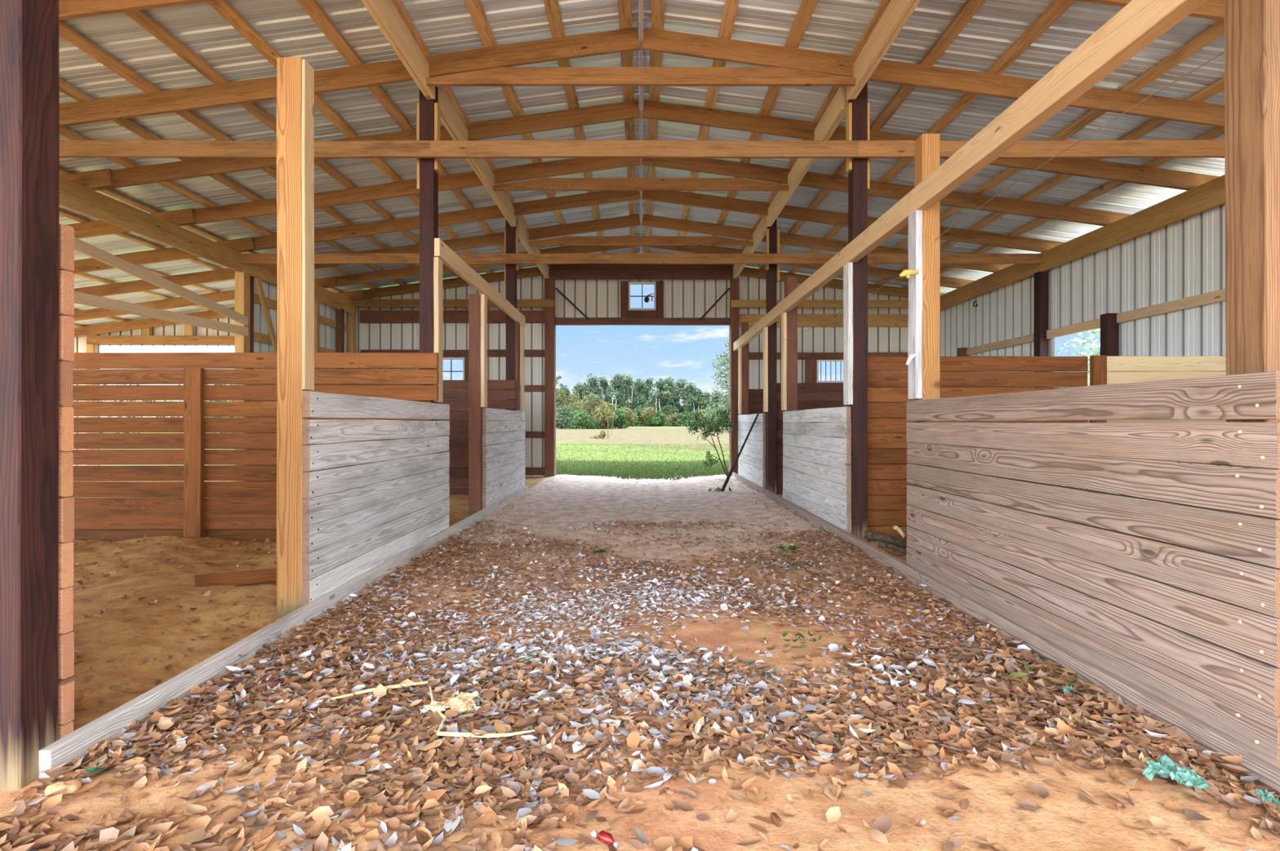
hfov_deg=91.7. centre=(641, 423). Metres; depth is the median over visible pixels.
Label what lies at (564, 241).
beam
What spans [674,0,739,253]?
purlin
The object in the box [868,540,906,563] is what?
leaf litter
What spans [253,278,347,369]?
wall
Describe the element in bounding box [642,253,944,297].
rafter
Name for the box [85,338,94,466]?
stud
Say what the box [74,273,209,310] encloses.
purlin
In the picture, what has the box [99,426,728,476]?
ground
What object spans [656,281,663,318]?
stud
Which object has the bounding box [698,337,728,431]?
poplar tree
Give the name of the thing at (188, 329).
stud
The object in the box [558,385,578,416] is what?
tree
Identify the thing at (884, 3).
purlin
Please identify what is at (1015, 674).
dry weeds
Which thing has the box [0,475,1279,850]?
floor
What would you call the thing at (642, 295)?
window
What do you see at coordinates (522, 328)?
post
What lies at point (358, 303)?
girt
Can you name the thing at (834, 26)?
ceiling
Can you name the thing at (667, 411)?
shrub
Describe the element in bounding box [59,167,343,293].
purlin
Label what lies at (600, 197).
rafter
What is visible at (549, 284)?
post
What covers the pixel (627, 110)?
rafter
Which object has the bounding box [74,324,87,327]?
purlin
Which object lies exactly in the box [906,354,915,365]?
strap
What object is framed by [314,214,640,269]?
rafter
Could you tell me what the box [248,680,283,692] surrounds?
clod
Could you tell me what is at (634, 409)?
shrub
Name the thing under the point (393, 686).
dry stalk
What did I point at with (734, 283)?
post
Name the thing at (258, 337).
girt
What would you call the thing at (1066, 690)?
scrap
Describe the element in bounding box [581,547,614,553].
sprig
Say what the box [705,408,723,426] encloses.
shrub
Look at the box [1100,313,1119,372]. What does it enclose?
window post
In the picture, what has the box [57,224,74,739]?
wall
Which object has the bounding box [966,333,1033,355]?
beam
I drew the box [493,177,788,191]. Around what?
beam
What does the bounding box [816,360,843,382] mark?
window
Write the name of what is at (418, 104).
cleat
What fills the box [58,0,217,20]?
rafter
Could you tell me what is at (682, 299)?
wall
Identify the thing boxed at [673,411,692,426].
shrub
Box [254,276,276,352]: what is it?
brace
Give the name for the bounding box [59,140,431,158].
tie beam
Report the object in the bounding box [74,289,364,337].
rafter
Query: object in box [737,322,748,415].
post
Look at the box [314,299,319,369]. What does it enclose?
wall post
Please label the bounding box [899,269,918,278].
insulator
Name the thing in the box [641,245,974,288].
rafter
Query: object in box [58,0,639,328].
ceiling
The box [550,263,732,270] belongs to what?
beam
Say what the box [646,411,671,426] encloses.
shrub
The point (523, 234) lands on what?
girder
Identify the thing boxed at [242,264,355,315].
beam
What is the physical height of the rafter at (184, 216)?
1.171 m
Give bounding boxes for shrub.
[620,406,638,426]
[626,408,643,426]
[629,404,646,426]
[640,407,666,426]
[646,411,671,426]
[654,405,675,426]
[665,412,680,426]
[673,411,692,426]
[681,411,696,426]
[692,408,711,426]
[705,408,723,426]
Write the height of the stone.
0.039 m
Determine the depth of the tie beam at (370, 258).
9.26 m
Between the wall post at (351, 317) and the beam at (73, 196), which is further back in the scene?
the wall post at (351, 317)
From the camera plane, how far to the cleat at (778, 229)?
9.56 m
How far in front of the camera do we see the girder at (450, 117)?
7.22 m
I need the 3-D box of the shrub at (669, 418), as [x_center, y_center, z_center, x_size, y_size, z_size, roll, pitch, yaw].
[10.953,-0.533,199.798,10.246,5.898,10.369,0,0,0]
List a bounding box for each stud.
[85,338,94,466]
[142,327,150,335]
[184,324,193,336]
[464,357,468,390]
[620,281,628,317]
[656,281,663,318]
[804,359,817,382]
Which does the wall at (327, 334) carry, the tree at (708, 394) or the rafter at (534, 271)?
the rafter at (534, 271)
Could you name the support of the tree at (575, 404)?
on the ground at (636, 435)
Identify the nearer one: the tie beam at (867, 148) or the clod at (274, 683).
the clod at (274, 683)
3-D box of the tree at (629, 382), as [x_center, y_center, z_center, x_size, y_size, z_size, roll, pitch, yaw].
[-4.789,-8.630,236.582,13.817,19.977,12.754,0,0,0]
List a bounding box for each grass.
[555,443,728,462]
[555,460,728,480]
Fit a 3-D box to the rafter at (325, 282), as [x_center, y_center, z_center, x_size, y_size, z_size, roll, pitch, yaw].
[-9.500,-2.193,11.805,7.424,1.171,0.045,0,0,0]
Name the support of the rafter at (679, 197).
attached to the board at (641, 2)
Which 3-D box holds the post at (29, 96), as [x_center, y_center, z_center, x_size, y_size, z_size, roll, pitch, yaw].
[-1.950,-0.960,1.935,0.162,4.420,0.134,0,0,0]
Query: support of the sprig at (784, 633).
on the floor
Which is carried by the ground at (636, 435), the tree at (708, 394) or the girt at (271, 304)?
the tree at (708, 394)
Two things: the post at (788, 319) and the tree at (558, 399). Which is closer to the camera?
the post at (788, 319)
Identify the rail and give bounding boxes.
[74,237,248,325]
[74,291,248,336]
[434,238,525,327]
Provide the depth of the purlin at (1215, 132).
7.64 m
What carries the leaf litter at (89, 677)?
on the floor
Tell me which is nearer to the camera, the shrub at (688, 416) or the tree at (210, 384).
the tree at (210, 384)
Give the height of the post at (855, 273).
4.420 m
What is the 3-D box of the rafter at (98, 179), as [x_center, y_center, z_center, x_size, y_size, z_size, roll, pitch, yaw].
[-9.500,-2.193,6.805,7.424,1.171,0.045,0,0,0]
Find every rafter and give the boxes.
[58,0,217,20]
[59,27,639,127]
[59,168,113,189]
[66,208,195,238]
[68,276,337,321]
[71,236,255,274]
[74,264,276,297]
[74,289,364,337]
[91,99,639,191]
[177,157,639,226]
[240,191,640,253]
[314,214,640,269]
[327,245,640,288]
[361,253,639,299]
[641,99,1219,190]
[641,158,1130,226]
[641,191,1064,252]
[641,214,1013,272]
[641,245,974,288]
[642,27,1224,128]
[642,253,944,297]
[1074,0,1224,21]
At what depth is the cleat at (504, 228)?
9.54 m
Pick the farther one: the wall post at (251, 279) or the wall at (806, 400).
the wall at (806, 400)
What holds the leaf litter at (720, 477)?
on the floor
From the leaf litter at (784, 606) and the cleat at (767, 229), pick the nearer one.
the leaf litter at (784, 606)
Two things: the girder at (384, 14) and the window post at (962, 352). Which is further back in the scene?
the window post at (962, 352)
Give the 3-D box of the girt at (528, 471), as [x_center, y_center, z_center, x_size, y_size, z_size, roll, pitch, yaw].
[-3.950,1.020,13.080,3.900,0.165,0.043,0,0,0]
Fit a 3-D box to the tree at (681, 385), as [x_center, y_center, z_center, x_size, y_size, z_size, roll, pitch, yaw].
[14.990,-8.255,242.265,14.501,19.104,12.461,0,0,0]
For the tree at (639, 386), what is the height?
18.898 m
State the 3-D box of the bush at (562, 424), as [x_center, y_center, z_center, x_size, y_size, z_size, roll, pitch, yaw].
[-14.891,-0.805,119.711,8.221,5.472,8.131,0,0,0]
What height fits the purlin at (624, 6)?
0.061 m
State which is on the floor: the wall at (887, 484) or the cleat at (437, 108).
the wall at (887, 484)
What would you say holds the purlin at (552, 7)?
on the rafter at (68, 9)
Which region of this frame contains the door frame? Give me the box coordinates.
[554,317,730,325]
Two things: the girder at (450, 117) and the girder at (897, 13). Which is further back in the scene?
the girder at (450, 117)
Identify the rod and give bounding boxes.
[555,288,589,319]
[699,288,729,320]
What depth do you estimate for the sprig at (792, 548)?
5.42 m
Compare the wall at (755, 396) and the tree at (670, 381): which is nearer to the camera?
the wall at (755, 396)
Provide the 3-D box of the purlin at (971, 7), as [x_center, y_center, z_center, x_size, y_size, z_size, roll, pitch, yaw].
[2.568,-3.233,5.390,0.126,0.059,15.980,0,0,0]
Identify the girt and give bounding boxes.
[253,293,348,331]
[253,331,336,352]
[355,299,554,307]
[360,310,544,323]
[360,349,544,357]
[448,467,544,475]
[487,385,544,391]
[525,431,544,438]
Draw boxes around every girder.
[360,0,435,99]
[436,86,515,226]
[515,216,548,278]
[733,216,767,278]
[765,86,848,226]
[847,0,920,99]
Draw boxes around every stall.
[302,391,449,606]
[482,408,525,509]
[737,413,765,488]
[782,406,851,533]
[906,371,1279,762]
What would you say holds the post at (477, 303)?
on the floor
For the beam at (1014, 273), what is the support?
attached to the wall post at (1040, 315)
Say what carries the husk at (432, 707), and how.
on the leaf litter at (966, 683)
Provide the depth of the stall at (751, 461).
10.66 m
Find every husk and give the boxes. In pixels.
[420,701,445,714]
[435,691,478,712]
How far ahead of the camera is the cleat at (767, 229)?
9.56 m
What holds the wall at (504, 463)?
attached to the post at (477, 303)
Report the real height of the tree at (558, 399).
9.790 m
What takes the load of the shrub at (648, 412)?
on the ground at (636, 435)
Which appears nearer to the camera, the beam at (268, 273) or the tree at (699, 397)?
the beam at (268, 273)
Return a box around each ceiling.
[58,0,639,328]
[641,0,1225,293]
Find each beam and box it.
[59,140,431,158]
[59,176,242,272]
[240,253,512,264]
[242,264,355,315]
[426,66,855,86]
[430,140,858,158]
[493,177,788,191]
[511,253,773,264]
[528,236,753,245]
[549,270,733,279]
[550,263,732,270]
[731,299,908,307]
[733,0,1208,351]
[738,314,908,327]
[748,352,907,359]
[773,253,1042,264]
[857,140,1224,159]
[940,264,1039,310]
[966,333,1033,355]
[1039,174,1225,271]
[1046,318,1100,338]
[1116,288,1225,323]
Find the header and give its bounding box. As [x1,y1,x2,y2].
[86,335,235,345]
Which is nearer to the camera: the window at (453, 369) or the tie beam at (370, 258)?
the tie beam at (370, 258)
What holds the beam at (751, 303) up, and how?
attached to the post at (734, 283)
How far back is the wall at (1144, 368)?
5.91 m
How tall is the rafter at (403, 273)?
1.062 m
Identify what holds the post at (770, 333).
on the floor
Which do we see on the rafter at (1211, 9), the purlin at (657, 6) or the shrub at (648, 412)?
the purlin at (657, 6)
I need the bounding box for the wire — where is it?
[782,51,1224,341]
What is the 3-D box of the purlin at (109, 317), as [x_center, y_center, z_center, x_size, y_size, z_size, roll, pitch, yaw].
[-10.800,-2.135,5.390,0.102,0.054,15.980,0,0,0]
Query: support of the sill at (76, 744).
attached to the wall at (171, 481)
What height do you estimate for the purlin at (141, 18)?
0.060 m
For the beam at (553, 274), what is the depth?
12.84 m
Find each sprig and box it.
[84,762,103,772]
[520,652,547,662]
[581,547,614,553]
[708,486,731,491]
[745,660,777,677]
[761,560,820,571]
[764,630,822,647]
[773,543,799,551]
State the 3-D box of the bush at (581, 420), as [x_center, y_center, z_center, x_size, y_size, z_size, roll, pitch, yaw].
[-10.757,-0.330,114.990,6.744,4.178,6.283,0,0,0]
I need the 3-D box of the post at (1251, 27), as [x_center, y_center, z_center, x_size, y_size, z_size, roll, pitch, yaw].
[2.045,-0.960,2.020,0.172,4.420,0.144,0,0,0]
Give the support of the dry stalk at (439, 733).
on the leaf litter at (966, 683)
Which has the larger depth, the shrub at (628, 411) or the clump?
the shrub at (628, 411)
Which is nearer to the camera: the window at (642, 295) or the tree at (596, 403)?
the window at (642, 295)
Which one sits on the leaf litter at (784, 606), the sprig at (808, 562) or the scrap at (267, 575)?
the sprig at (808, 562)
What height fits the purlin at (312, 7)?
0.060 m
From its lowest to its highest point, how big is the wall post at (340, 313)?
3.520 m
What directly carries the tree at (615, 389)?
on the ground at (636, 435)
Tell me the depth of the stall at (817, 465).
6.67 m
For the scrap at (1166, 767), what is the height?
0.048 m
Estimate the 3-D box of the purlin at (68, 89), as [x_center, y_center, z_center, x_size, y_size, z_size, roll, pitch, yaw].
[-4.996,-2.909,5.390,0.126,0.060,15.980,0,0,0]
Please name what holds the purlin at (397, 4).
on the rafter at (626, 40)
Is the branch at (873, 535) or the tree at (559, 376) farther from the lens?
the tree at (559, 376)
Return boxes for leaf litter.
[0,634,1279,850]
[72,534,276,712]
[279,519,1013,648]
[484,476,804,523]
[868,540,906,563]
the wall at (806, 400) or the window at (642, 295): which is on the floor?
the wall at (806, 400)
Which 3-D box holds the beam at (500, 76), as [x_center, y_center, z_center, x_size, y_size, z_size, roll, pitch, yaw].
[0.000,-3.080,5.530,3.860,0.150,0.038,0,0,0]
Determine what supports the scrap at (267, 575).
on the floor
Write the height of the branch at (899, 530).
0.110 m
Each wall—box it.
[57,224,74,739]
[58,352,438,542]
[73,253,908,476]
[246,380,515,494]
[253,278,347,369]
[748,389,843,461]
[776,382,1015,493]
[867,355,1106,541]
[940,203,1226,490]
[1106,355,1226,495]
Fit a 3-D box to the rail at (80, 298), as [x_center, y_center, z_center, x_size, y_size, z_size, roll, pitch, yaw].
[-6.064,-1.372,7.973,0.042,0.129,2.759,0,0,6]
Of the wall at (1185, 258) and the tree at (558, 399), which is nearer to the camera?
the wall at (1185, 258)
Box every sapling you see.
[602,405,614,439]
[685,404,735,477]
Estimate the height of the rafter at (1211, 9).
1.055 m
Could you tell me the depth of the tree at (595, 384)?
244.32 m
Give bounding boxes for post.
[0,0,59,791]
[235,271,249,481]
[249,276,253,352]
[276,57,314,618]
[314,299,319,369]
[335,308,344,369]
[347,313,355,369]
[419,86,443,453]
[468,293,487,516]
[505,217,519,441]
[520,325,524,411]
[544,278,555,477]
[729,278,739,476]
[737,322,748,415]
[763,219,777,494]
[781,276,797,435]
[843,81,867,542]
[907,133,940,465]
[957,347,968,356]
[1033,271,1048,372]
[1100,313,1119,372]
[1224,0,1279,466]
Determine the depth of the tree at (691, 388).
248.23 m
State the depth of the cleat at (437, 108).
5.79 m
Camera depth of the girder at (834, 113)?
7.06 m
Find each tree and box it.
[99,384,140,433]
[125,384,155,417]
[155,384,229,433]
[204,384,234,433]
[555,375,563,415]
[555,388,574,425]
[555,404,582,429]
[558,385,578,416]
[563,391,593,426]
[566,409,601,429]
[568,382,595,417]
[579,392,604,428]
[582,373,603,413]
[594,401,617,429]
[597,376,614,407]
[605,373,631,411]
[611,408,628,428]
[613,373,646,415]
[629,377,655,426]
[639,377,658,412]
[643,378,677,414]
[657,377,680,416]
[666,377,693,414]
[676,382,696,412]
[682,387,713,414]
[689,390,717,417]
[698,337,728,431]
[707,391,728,422]
[1054,328,1100,387]
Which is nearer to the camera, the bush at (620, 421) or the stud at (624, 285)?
the stud at (624, 285)
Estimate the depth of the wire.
2.85 m
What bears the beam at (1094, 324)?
attached to the window post at (1109, 328)
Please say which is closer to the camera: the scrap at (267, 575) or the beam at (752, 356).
the scrap at (267, 575)
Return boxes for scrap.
[194,568,276,587]
[1062,685,1076,693]
[1142,755,1211,790]
[1253,789,1279,807]
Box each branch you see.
[863,530,906,548]
[878,542,906,555]
[893,525,906,538]
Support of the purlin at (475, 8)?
on the rafter at (626, 40)
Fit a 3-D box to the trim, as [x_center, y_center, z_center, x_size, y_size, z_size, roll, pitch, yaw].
[0.000,-3.628,5.440,0.320,0.035,16.080,0,0,0]
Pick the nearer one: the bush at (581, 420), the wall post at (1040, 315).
the wall post at (1040, 315)
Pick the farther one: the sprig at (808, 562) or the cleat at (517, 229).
the cleat at (517, 229)
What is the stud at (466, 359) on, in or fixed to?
attached to the girt at (526, 388)
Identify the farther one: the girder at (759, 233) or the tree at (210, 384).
the tree at (210, 384)
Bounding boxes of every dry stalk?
[330,681,427,700]
[429,685,446,733]
[436,729,534,737]
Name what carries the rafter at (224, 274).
on the plate
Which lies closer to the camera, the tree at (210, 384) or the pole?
the pole
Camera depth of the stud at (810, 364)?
13.02 m
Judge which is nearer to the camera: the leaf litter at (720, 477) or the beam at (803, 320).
the leaf litter at (720, 477)
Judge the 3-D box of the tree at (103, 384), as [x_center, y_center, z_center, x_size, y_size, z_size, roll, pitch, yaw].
[-33.724,-0.548,39.629,4.459,4.420,5.310,0,0,0]
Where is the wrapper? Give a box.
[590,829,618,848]
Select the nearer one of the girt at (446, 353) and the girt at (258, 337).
the girt at (258, 337)
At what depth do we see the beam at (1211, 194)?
7.44 m
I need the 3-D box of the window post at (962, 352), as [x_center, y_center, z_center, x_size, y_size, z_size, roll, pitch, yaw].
[6.025,-0.075,11.640,0.152,2.650,0.124,0,0,0]
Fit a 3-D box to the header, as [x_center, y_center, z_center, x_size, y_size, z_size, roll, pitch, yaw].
[-8.900,-1.732,13.030,5.400,0.189,0.063,0,0,0]
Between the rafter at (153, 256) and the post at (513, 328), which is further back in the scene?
the post at (513, 328)
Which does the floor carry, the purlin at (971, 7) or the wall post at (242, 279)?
the wall post at (242, 279)
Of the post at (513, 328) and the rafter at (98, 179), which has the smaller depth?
the rafter at (98, 179)
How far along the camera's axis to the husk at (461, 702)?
2.40 m
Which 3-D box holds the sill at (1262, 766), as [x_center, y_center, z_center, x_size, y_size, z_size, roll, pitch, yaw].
[1.900,1.095,7.125,0.049,0.161,11.850,0,0,0]
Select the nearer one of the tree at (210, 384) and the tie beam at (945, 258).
the tie beam at (945, 258)
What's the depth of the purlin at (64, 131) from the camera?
7.62 m
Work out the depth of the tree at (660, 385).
226.68 m
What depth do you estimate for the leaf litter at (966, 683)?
2.17 m
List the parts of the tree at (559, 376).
crown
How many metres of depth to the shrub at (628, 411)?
188.73 m
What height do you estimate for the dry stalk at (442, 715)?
0.018 m
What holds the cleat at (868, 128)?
attached to the post at (855, 273)
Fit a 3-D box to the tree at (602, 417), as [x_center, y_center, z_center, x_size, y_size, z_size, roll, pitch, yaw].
[-6.876,-1.269,117.647,4.918,5.590,7.315,0,0,0]
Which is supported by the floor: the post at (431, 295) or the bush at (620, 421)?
the post at (431, 295)
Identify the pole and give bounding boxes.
[720,409,759,491]
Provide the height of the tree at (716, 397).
14.355 m
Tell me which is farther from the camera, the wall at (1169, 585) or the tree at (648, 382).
the tree at (648, 382)
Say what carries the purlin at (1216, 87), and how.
on the rafter at (655, 40)
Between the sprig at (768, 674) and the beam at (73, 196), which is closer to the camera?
the sprig at (768, 674)
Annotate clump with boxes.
[590,431,606,439]
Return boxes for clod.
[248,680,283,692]
[770,812,782,827]
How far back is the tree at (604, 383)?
251.96 m
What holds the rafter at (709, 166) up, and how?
attached to the wall at (1185, 258)
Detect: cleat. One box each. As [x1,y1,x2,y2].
[416,102,419,191]
[434,102,439,173]
[504,228,505,281]
[515,228,518,271]
[765,228,768,271]
[776,228,779,282]
[845,102,852,173]
[867,102,870,190]
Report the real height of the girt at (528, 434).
0.143 m
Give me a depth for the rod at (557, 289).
12.89 m
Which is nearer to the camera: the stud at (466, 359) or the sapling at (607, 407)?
the stud at (466, 359)
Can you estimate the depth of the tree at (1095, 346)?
25.50 m
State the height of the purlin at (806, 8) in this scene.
0.060 m
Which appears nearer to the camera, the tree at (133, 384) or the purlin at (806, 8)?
the purlin at (806, 8)
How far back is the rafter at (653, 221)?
10.58 m
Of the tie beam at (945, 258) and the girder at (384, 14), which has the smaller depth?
the girder at (384, 14)
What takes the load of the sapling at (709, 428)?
on the ground at (636, 435)
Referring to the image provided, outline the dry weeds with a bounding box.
[990,660,1086,705]
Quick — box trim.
[638,0,643,251]
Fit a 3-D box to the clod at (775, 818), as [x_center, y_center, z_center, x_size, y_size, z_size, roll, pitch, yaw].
[0.385,1.131,1.772,0.020,0.022,0.052,0,0,-13]
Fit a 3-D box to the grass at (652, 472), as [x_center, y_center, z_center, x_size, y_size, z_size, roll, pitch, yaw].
[0.004,1.111,15.418,9.117,0.129,6.265,0,0,0]
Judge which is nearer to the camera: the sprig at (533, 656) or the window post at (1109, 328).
the sprig at (533, 656)
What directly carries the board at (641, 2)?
attached to the wall at (682, 299)
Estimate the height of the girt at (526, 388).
0.142 m
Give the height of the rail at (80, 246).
0.586 m
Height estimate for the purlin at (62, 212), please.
0.054 m
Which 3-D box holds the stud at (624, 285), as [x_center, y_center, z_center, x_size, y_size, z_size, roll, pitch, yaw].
[-0.350,-2.580,13.060,0.164,0.780,0.042,0,0,0]
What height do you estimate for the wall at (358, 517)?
1.228 m
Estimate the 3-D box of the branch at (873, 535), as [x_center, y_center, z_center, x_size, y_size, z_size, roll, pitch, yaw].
[2.148,1.012,5.301,0.473,0.151,0.079,0,0,27]
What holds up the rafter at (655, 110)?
attached to the board at (641, 2)
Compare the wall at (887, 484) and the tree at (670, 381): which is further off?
the tree at (670, 381)
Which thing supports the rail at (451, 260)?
on the post at (477, 303)
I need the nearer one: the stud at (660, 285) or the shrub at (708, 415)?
the stud at (660, 285)
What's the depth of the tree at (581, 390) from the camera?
238.08 m
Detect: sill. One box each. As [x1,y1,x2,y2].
[39,485,528,778]
[732,471,1279,799]
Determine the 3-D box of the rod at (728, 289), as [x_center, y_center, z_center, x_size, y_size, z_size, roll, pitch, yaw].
[1.532,-2.467,12.900,0.635,0.678,0.036,0,0,0]
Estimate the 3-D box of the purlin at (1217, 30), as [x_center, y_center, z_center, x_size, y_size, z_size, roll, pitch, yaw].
[4.389,-2.990,5.390,0.126,0.059,15.980,0,0,0]
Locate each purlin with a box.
[58,20,415,266]
[58,77,406,284]
[59,126,377,288]
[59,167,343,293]
[59,208,222,270]
[74,250,219,293]
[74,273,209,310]
[74,309,129,321]
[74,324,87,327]
[123,9,459,277]
[207,0,493,273]
[296,0,521,269]
[391,0,550,265]
[464,0,569,236]
[543,0,607,253]
[617,0,636,253]
[644,0,665,253]
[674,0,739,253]
[711,0,817,236]
[732,0,890,265]
[760,0,986,269]
[789,0,1075,273]
[867,20,1224,267]
[875,76,1224,284]
[904,127,1224,288]
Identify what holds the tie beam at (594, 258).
attached to the tie beam at (370, 258)
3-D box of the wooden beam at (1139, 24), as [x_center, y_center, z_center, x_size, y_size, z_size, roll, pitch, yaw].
[1.958,-1.574,7.375,0.100,0.175,11.350,0,0,0]
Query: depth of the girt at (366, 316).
13.03 m
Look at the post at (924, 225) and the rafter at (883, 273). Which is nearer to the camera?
the post at (924, 225)
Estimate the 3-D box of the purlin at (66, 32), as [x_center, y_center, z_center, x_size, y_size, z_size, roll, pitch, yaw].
[-4.389,-2.990,5.390,0.125,0.061,15.980,0,0,0]
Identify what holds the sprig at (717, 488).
on the floor
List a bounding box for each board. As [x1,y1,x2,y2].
[628,310,656,317]
[639,0,643,253]
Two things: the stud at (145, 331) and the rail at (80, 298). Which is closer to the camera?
the rail at (80, 298)
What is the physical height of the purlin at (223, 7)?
0.061 m
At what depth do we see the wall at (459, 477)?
9.38 m
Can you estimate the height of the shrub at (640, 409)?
8.643 m
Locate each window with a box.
[442,357,464,380]
[628,282,655,310]
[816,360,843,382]
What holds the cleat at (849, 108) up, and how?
attached to the post at (855, 273)
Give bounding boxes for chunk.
[701,737,719,748]
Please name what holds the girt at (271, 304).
attached to the wall post at (340, 313)
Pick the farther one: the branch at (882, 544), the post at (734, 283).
the post at (734, 283)
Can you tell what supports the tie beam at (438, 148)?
attached to the tie beam at (68, 148)
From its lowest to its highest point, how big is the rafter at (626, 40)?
1.062 m
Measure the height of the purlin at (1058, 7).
0.061 m
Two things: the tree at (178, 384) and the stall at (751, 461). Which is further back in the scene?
the tree at (178, 384)
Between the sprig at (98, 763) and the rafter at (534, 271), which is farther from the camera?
the rafter at (534, 271)
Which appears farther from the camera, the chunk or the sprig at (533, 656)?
the sprig at (533, 656)
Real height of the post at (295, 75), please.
3.320 m
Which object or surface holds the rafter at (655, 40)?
on the girder at (897, 13)
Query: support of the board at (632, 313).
attached to the stud at (660, 285)
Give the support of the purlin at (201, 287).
on the rafter at (184, 216)
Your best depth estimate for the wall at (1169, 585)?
2.44 m
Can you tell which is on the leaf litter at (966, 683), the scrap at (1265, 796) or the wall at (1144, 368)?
the scrap at (1265, 796)
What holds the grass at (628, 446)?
on the ground at (636, 435)
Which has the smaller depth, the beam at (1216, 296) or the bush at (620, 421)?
the beam at (1216, 296)
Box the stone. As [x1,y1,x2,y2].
[44,779,82,797]
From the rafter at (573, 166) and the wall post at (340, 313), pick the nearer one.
the rafter at (573, 166)
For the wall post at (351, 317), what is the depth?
12.90 m

